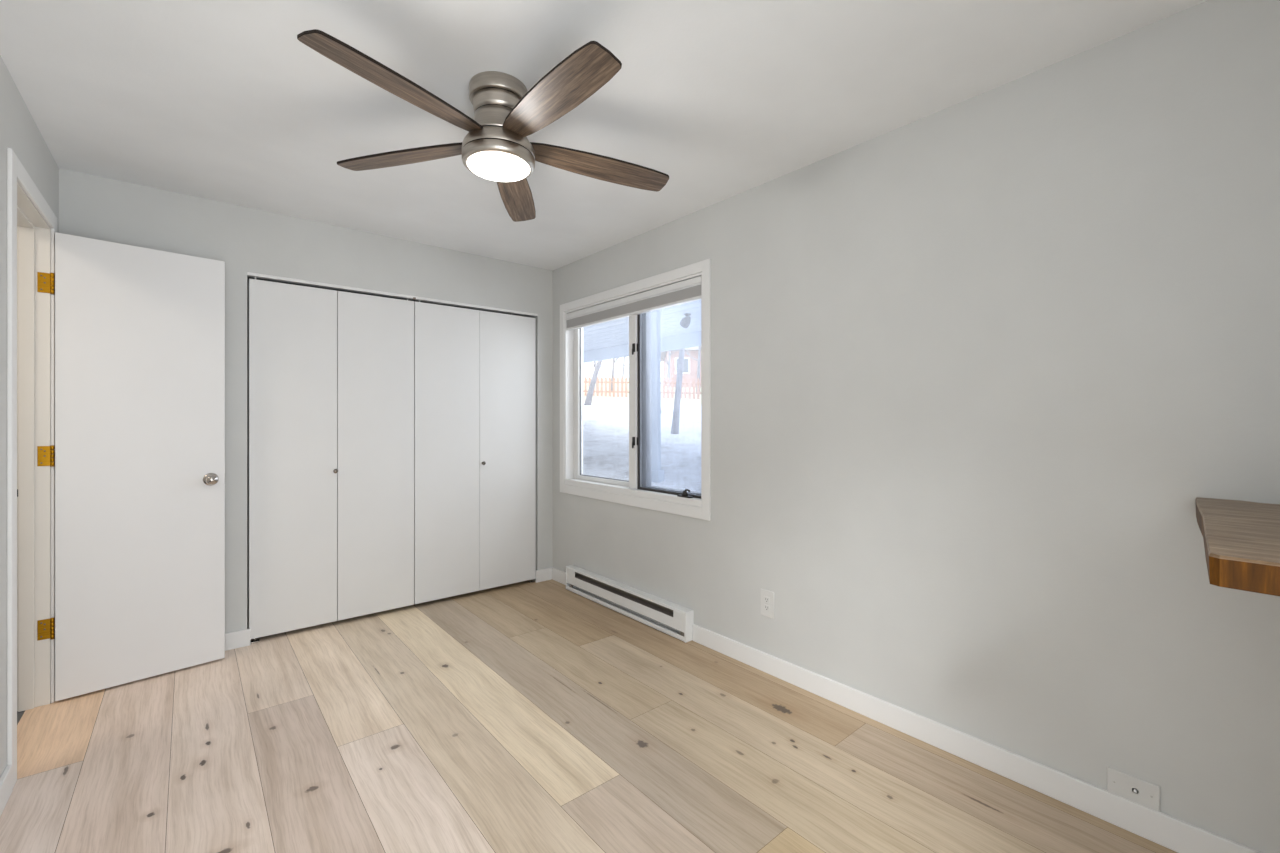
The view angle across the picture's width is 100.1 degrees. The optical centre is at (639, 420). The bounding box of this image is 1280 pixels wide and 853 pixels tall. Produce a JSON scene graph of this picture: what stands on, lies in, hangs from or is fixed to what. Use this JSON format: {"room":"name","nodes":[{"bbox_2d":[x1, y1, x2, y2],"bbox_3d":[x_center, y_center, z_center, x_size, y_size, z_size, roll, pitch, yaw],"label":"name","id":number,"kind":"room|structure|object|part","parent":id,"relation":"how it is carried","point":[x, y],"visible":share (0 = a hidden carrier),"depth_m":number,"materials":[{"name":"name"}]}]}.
{"room":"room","nodes":[
{"label":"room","id":0,"kind":"room"},
{"bbox_2d":[0,55,58,777],"bbox_3d":[-1.393,0.082,0.836,0.118,2.540,4.313,0,0,-40],"label":"wall","id":1,"kind":"structure","parent":0,"point":[19,132],"depth_m":1.80,"materials":[{"name":"paint"}]},
{"bbox_2d":[0,765,12,815],"bbox_3d":[-1.039,1.205,0.517,0.014,0.093,3.368,0,0,-40],"label":"baseboard","id":2,"kind":"structure","parent":1,"relation":"attached to","point":[6,780],"depth_m":1.75,"materials":[{"name":"paint"}]},
{"bbox_2d":[7,148,56,786],"bbox_3d":[-2.435,0.166,2.078,0.136,2.172,0.812,0,0,-40],"label":"door frame","id":3,"kind":"structure","parent":1,"relation":"attached to","point":[33,232],"depth_m":2.32,"materials":[{"name":"paint"}]},
{"bbox_2d":[37,232,224,700],"bbox_3d":[-2.407,0.204,2.578,0.155,2.073,0.654,0,0,43],"label":"door","id":4,"kind":"structure","parent":1,"relation":"in","point":[137,455],"depth_m":2.56,"materials":[{"name":"paint"}]},
{"bbox_3d":[-2.186,0.301,2.738,0.050,0.052,0.052,0,0,43],"label":"knob","id":5,"kind":"part","parent":4,"relation":"part of","materials":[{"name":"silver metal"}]},
{"bbox_2d":[59,168,552,632],"bbox_3d":[-1.806,0.082,3.392,2.803,2.540,0.130,0,0,-40],"label":"wall","id":6,"kind":"structure","parent":0,"point":[246,239],"depth_m":3.03,"materials":[{"name":"paint"}]},
{"bbox_2d":[249,276,413,643],"bbox_3d":[-1.848,0.218,3.286,0.890,2.066,0.058,0,0,-40],"label":"door","id":7,"kind":"structure","parent":6,"relation":"in","point":[331,372],"depth_m":3.25,"materials":[{"name":"paint"}]},
{"bbox_3d":[-2.029,0.214,3.149,0.436,2.020,0.034,0,0,-40],"label":"panel","id":8,"kind":"part","parent":7,"relation":"part of","materials":[{"name":"paint"}]},
{"bbox_3d":[-1.687,0.214,3.437,0.451,2.020,0.034,0,0,-40],"label":"panel","id":9,"kind":"part","parent":7,"relation":"part of","materials":[{"name":"paint"}]},
{"bbox_2d":[225,568,551,650],"bbox_3d":[-1.715,1.205,3.374,2.659,0.093,0.014,0,0,-40],"label":"baseboard","id":10,"kind":"structure","parent":6,"relation":"attached to","point":[241,638],"depth_m":2.96,"materials":[{"name":"paint"}]},
{"bbox_2d":[247,272,537,316],"bbox_3d":[-1.508,-0.818,3.593,1.821,0.023,0.056,0,0,-40],"label":"trim","id":11,"kind":"structure","parent":6,"relation":"attached to","point":[249,274],"depth_m":3.44,"materials":[{"name":"paint"}]},
{"bbox_2d":[414,300,535,603],"bbox_3d":[-1.158,0.218,3.867,0.904,2.066,0.058,0,0,-40],"label":"door","id":12,"kind":"structure","parent":6,"relation":"in","point":[475,370],"depth_m":3.82,"materials":[{"name":"paint"}]},
{"bbox_3d":[-1.339,0.214,3.730,0.450,2.020,0.034,0,0,-40],"label":"panel","id":13,"kind":"part","parent":12,"relation":"part of","materials":[{"name":"paint"}]},
{"bbox_3d":[-0.993,0.214,4.021,0.452,2.020,0.034,0,0,-40],"label":"panel","id":14,"kind":"part","parent":12,"relation":"part of","materials":[{"name":"paint"}]},
{"bbox_2d":[247,277,510,628],"bbox_3d":[-1.860,0.082,3.882,2.254,2.540,0.750,0,0,-40],"label":"door frame","id":15,"kind":"structure","parent":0,"point":[248,278],"depth_m":3.57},
{"bbox_2d":[0,579,1177,852],"bbox_3d":[-0.941,1.302,1.548,3.854,0.100,4.820,0,0,-40],"label":"floor","id":16,"kind":"structure","parent":0,"point":[524,716],"depth_m":1.99,"materials":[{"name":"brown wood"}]},
{"bbox_2d":[0,0,1206,270],"bbox_3d":[-0.553,-1.248,2.014,2.921,0.120,5.293,0,0,-40],"label":"ceiling","id":17,"kind":"structure","parent":0,"point":[216,100],"depth_m":1.90,"materials":[{"name":"paint"}]},
{"bbox_2d":[297,29,668,221],"bbox_3d":[-0.473,-1.040,1.881,1.271,0.296,1.215,0,0,-40],"label":"ceiling fan","id":18,"kind":"object","parent":17,"relation":"hanging from","point":[496,146],"visible":1,"depth_m":1.82,"materials":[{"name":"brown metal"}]},
{"bbox_3d":[-0.702,-0.991,1.605,0.132,0.009,0.575,13,8,31],"label":"blade","id":19,"kind":"part","parent":18,"relation":"part of","materials":[{"name":"brown wood"}]},
{"bbox_3d":[-0.868,-0.991,2.010,0.575,0.009,0.132,-1,11,14],"label":"blade","id":20,"kind":"part","parent":18,"relation":"part of","materials":[{"name":"brown wood"}]},
{"bbox_2d":[467,152,529,181],"bbox_3d":[-0.506,-0.905,1.922,0.215,0.026,0.215,0,0,-40],"label":"diffuser","id":21,"kind":"object","parent":18,"relation":"attached to","point":[495,166],"depth_m":1.88,"materials":[{"name":"white glass"}]},
{"bbox_3d":[-0.533,-0.980,2.293,0.132,0.009,0.575,-11,-2,-5],"label":"blade","id":22,"kind":"part","parent":18,"relation":"part of","materials":[{"name":"brown wood"}]},
{"bbox_3d":[-0.265,-0.986,1.637,0.132,0.009,0.575,14,-7,-40],"label":"blade","id":23,"kind":"part","parent":18,"relation":"part of","materials":[{"name":"brown wood"}]},
{"bbox_3d":[-0.162,-0.976,2.062,0.575,0.009,0.132,4,-12,-22],"label":"blade","id":24,"kind":"part","parent":18,"relation":"part of","materials":[{"name":"brown wood"}]},
{"bbox_2d":[511,0,1279,852],"bbox_3d":[0.515,0.082,2.912,0.130,2.540,5.293,0,0,-40],"label":"wall","id":25,"kind":"structure","parent":0,"point":[982,364],"depth_m":1.85,"materials":[{"name":"paint"}]},
{"bbox_2d":[566,565,693,642],"bbox_3d":[-0.123,1.165,3.518,0.064,0.170,1.258,0,0,-40],"label":"baseboard heater","id":26,"kind":"object","parent":25,"relation":"attached to","point":[672,619],"visible":1,"depth_m":3.40,"materials":[{"name":"white metal"}]},
{"bbox_2d":[560,259,710,520],"bbox_3d":[-0.065,-0.171,3.592,0.142,1.445,1.558,0,0,-40],"label":"window","id":27,"kind":"structure","parent":25,"relation":"in","point":[638,491],"depth_m":3.51,"materials":[{"name":"paint"}]},
{"bbox_3d":[-0.257,-0.186,3.874,0.048,1.266,0.738,0,0,-40],"label":"fixed sash","id":28,"kind":"part","parent":27,"relation":"part of","materials":[{"name":"glass"}]},
{"bbox_2d":[566,276,700,330],"bbox_3d":[-0.099,-0.752,3.562,0.040,0.124,1.410,0,0,-40],"label":"window blind","id":29,"kind":"object","parent":27,"relation":"attached to","point":[689,290],"visible":0.84,"depth_m":3.43,"materials":[{"name":"fabric"}]},
{"bbox_3d":[-0.098,-0.698,3.563,0.034,0.016,1.406,0,0,-40],"label":"rail","id":30,"kind":"part","parent":29,"relation":"part of","materials":[{"name":"white plastic"}]},
{"bbox_3d":[0.183,-0.186,3.270,0.010,1.266,0.608,0,0,-40],"label":"screen frame","id":31,"kind":"part","parent":27,"relation":"part of","materials":[{"name":"brown metal"}]},
{"bbox_3d":[0.223,-0.186,3.304,0.048,1.266,0.608,0,0,-40],"label":"casement sash","id":32,"kind":"part","parent":27,"relation":"part of","materials":[{"name":"clear glass"}]},
{"bbox_2d":[761,589,773,618],"bbox_3d":[0.632,0.909,2.665,0.008,0.132,0.080,0,0,-40],"label":"wall outlet","id":33,"kind":"object","parent":25,"relation":"attached to","point":[767,597],"visible":1,"depth_m":2.66,"materials":[{"name":"white plastic"}]},
{"bbox_2d":[764,604,769,610],"bbox_3d":[0.631,0.929,2.664,0.002,0.028,0.034,0,0,-40],"label":"socket","id":34,"kind":"object","parent":33,"relation":"attached to","point":[766,606],"depth_m":2.66,"materials":[{"name":"white plastic"}]},
{"bbox_2d":[764,596,769,602],"bbox_3d":[0.631,0.889,2.664,0.002,0.028,0.034,0,0,-40],"label":"socket","id":35,"kind":"object","parent":33,"relation":"attached to","point":[766,598],"depth_m":2.66,"materials":[{"name":"white plastic"}]},
{"bbox_2d":[551,567,1260,852],"bbox_3d":[0.692,1.205,2.590,0.014,0.093,4.313,0,0,-40],"label":"baseboard","id":36,"kind":"structure","parent":25,"relation":"attached to","point":[1177,835],"depth_m":1.90,"materials":[{"name":"paint"}]},
{"bbox_2d":[1107,767,1159,811],"bbox_3d":[1.499,1.121,1.631,0.013,0.077,0.120,0,0,-40],"label":"cable plate","id":37,"kind":"object","parent":25,"relation":"attached to","point":[1147,794],"visible":1,"depth_m":1.63,"materials":[{"name":"white plastic"}]},
{"bbox_2d":[1195,497,1279,595],"bbox_3d":[1.462,0.244,0.969,0.924,0.052,0.700,0,0,-40],"label":"shelf","id":38,"kind":"object","parent":25,"relation":"attached to","point":[1241,539],"visible":1,"depth_m":0.95,"materials":[{"name":"brown wood"}]},
{"label":"outside","id":39,"kind":"structure","parent":0,"visible":0},
{"bbox_2d":[583,378,700,491],"bbox_3d":[6.081,-2.808,43.021,60.000,9.090,82.000,0,0,-40],"label":"ground","id":40,"kind":"structure","parent":39,"point":[606,420],"depth_m":7.92,"materials":[{"name":"white snow"}]},
{"bbox_2d":[584,360,602,404],"bbox_3d":[-0.869,-3.391,15.334,3.242,6.221,3.685,0,0,-8],"label":"bare tree","id":41,"kind":"object","parent":40,"relation":"on","point":[588,400],"visible":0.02,"depth_m":14.93,"materials":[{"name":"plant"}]},
{"bbox_2d":[611,358,617,390],"bbox_3d":[-0.898,-4.303,25.880,2.352,6.043,2.933,0,0,-24],"label":"bare tree","id":42,"kind":"object","parent":40,"relation":"on","point":[614,360],"visible":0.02,"depth_m":25.94,"materials":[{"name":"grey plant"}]},
{"bbox_2d":[618,357,628,383],"bbox_3d":[-0.724,-4.950,33.049,2.501,6.093,3.008,0,0,1],"label":"bare tree","id":43,"kind":"object","parent":40,"relation":"on","point":[623,363],"visible":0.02,"depth_m":32.96,"materials":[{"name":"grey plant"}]},
{"bbox_2d":[583,376,700,398],"bbox_3d":[0.348,-1.230,20.276,7.117,1.052,0.077,0,0,12],"label":"picket fence","id":44,"kind":"object","parent":40,"relation":"on","point":[585,381],"visible":0.24,"depth_m":20.43,"materials":[{"name":"paint"}]},
{"bbox_3d":[0.349,-1.435,20.279,7.117,0.277,0.070,0,0,12],"label":"rail","id":45,"kind":"part","parent":44,"relation":"part of","materials":[{"name":"paint"}]},
{"bbox_3d":[0.349,-1.075,20.279,7.117,0.277,0.070,0,0,12],"label":"rail","id":46,"kind":"part","parent":44,"relation":"part of","materials":[{"name":"paint"}]},
{"bbox_2d":[651,309,663,482],"bbox_3d":[0.140,-0.300,4.700,0.110,1.865,0.110,0,0,30],"label":"post","id":47,"kind":"object","parent":40,"relation":"on","point":[657,475],"visible":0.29,"depth_m":4.67,"materials":[{"name":"paint"}]},
{"bbox_2d":[583,300,700,362],"bbox_3d":[0.101,-1.218,5.967,3.161,0.340,15.000,0,0,-40],"label":"deck overhead","id":48,"kind":"object","parent":47,"relation":"on","point":[608,340],"visible":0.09,"depth_m":7.58,"materials":[{"name":"white"}]},
{"bbox_2d":[680,313,690,327],"bbox_3d":[0.527,-1.151,6.181,0.142,0.164,0.110,0,0,-40],"label":"lamp","id":49,"kind":"object","parent":48,"relation":"attached to","point":[685,322],"visible":1,"depth_m":6.16,"materials":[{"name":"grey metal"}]},
{"bbox_2d":[661,349,677,391],"bbox_3d":[1.709,-4.052,25.243,2.728,5.771,3.042,0,0,44],"label":"bare tree","id":50,"kind":"object","parent":40,"relation":"on","point":[670,352],"visible":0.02,"depth_m":24.95,"materials":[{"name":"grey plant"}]},
{"bbox_2d":[671,348,684,433],"bbox_3d":[0.970,-3.384,8.754,4.859,7.356,2.361,0,0,-40],"label":"bare tree","id":51,"kind":"object","parent":40,"relation":"on","point":[676,411],"visible":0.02,"depth_m":8.56,"materials":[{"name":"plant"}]},
{"bbox_2d":[661,347,700,386],"bbox_3d":[5.533,-3.921,38.800,8.200,4.600,7.200,0,0,0],"label":"house","id":52,"kind":"structure","parent":40,"relation":"on","point":[690,364],"depth_m":35.80,"materials":[{"name":"red"}]},
{"bbox_3d":[2.832,-3.671,35.736,0.800,0.900,0.020,0,0,0],"label":"pane","id":53,"kind":"part","parent":52,"relation":"part of","materials":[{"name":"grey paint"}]},
{"bbox_2d":[685,346,700,391],"bbox_3d":[2.798,-4.729,27.397,3.831,6.803,2.824,0,0,-12],"label":"bare tree","id":54,"kind":"object","parent":40,"relation":"on","point":[699,347],"visible":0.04,"depth_m":26.95,"materials":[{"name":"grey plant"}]}
]}

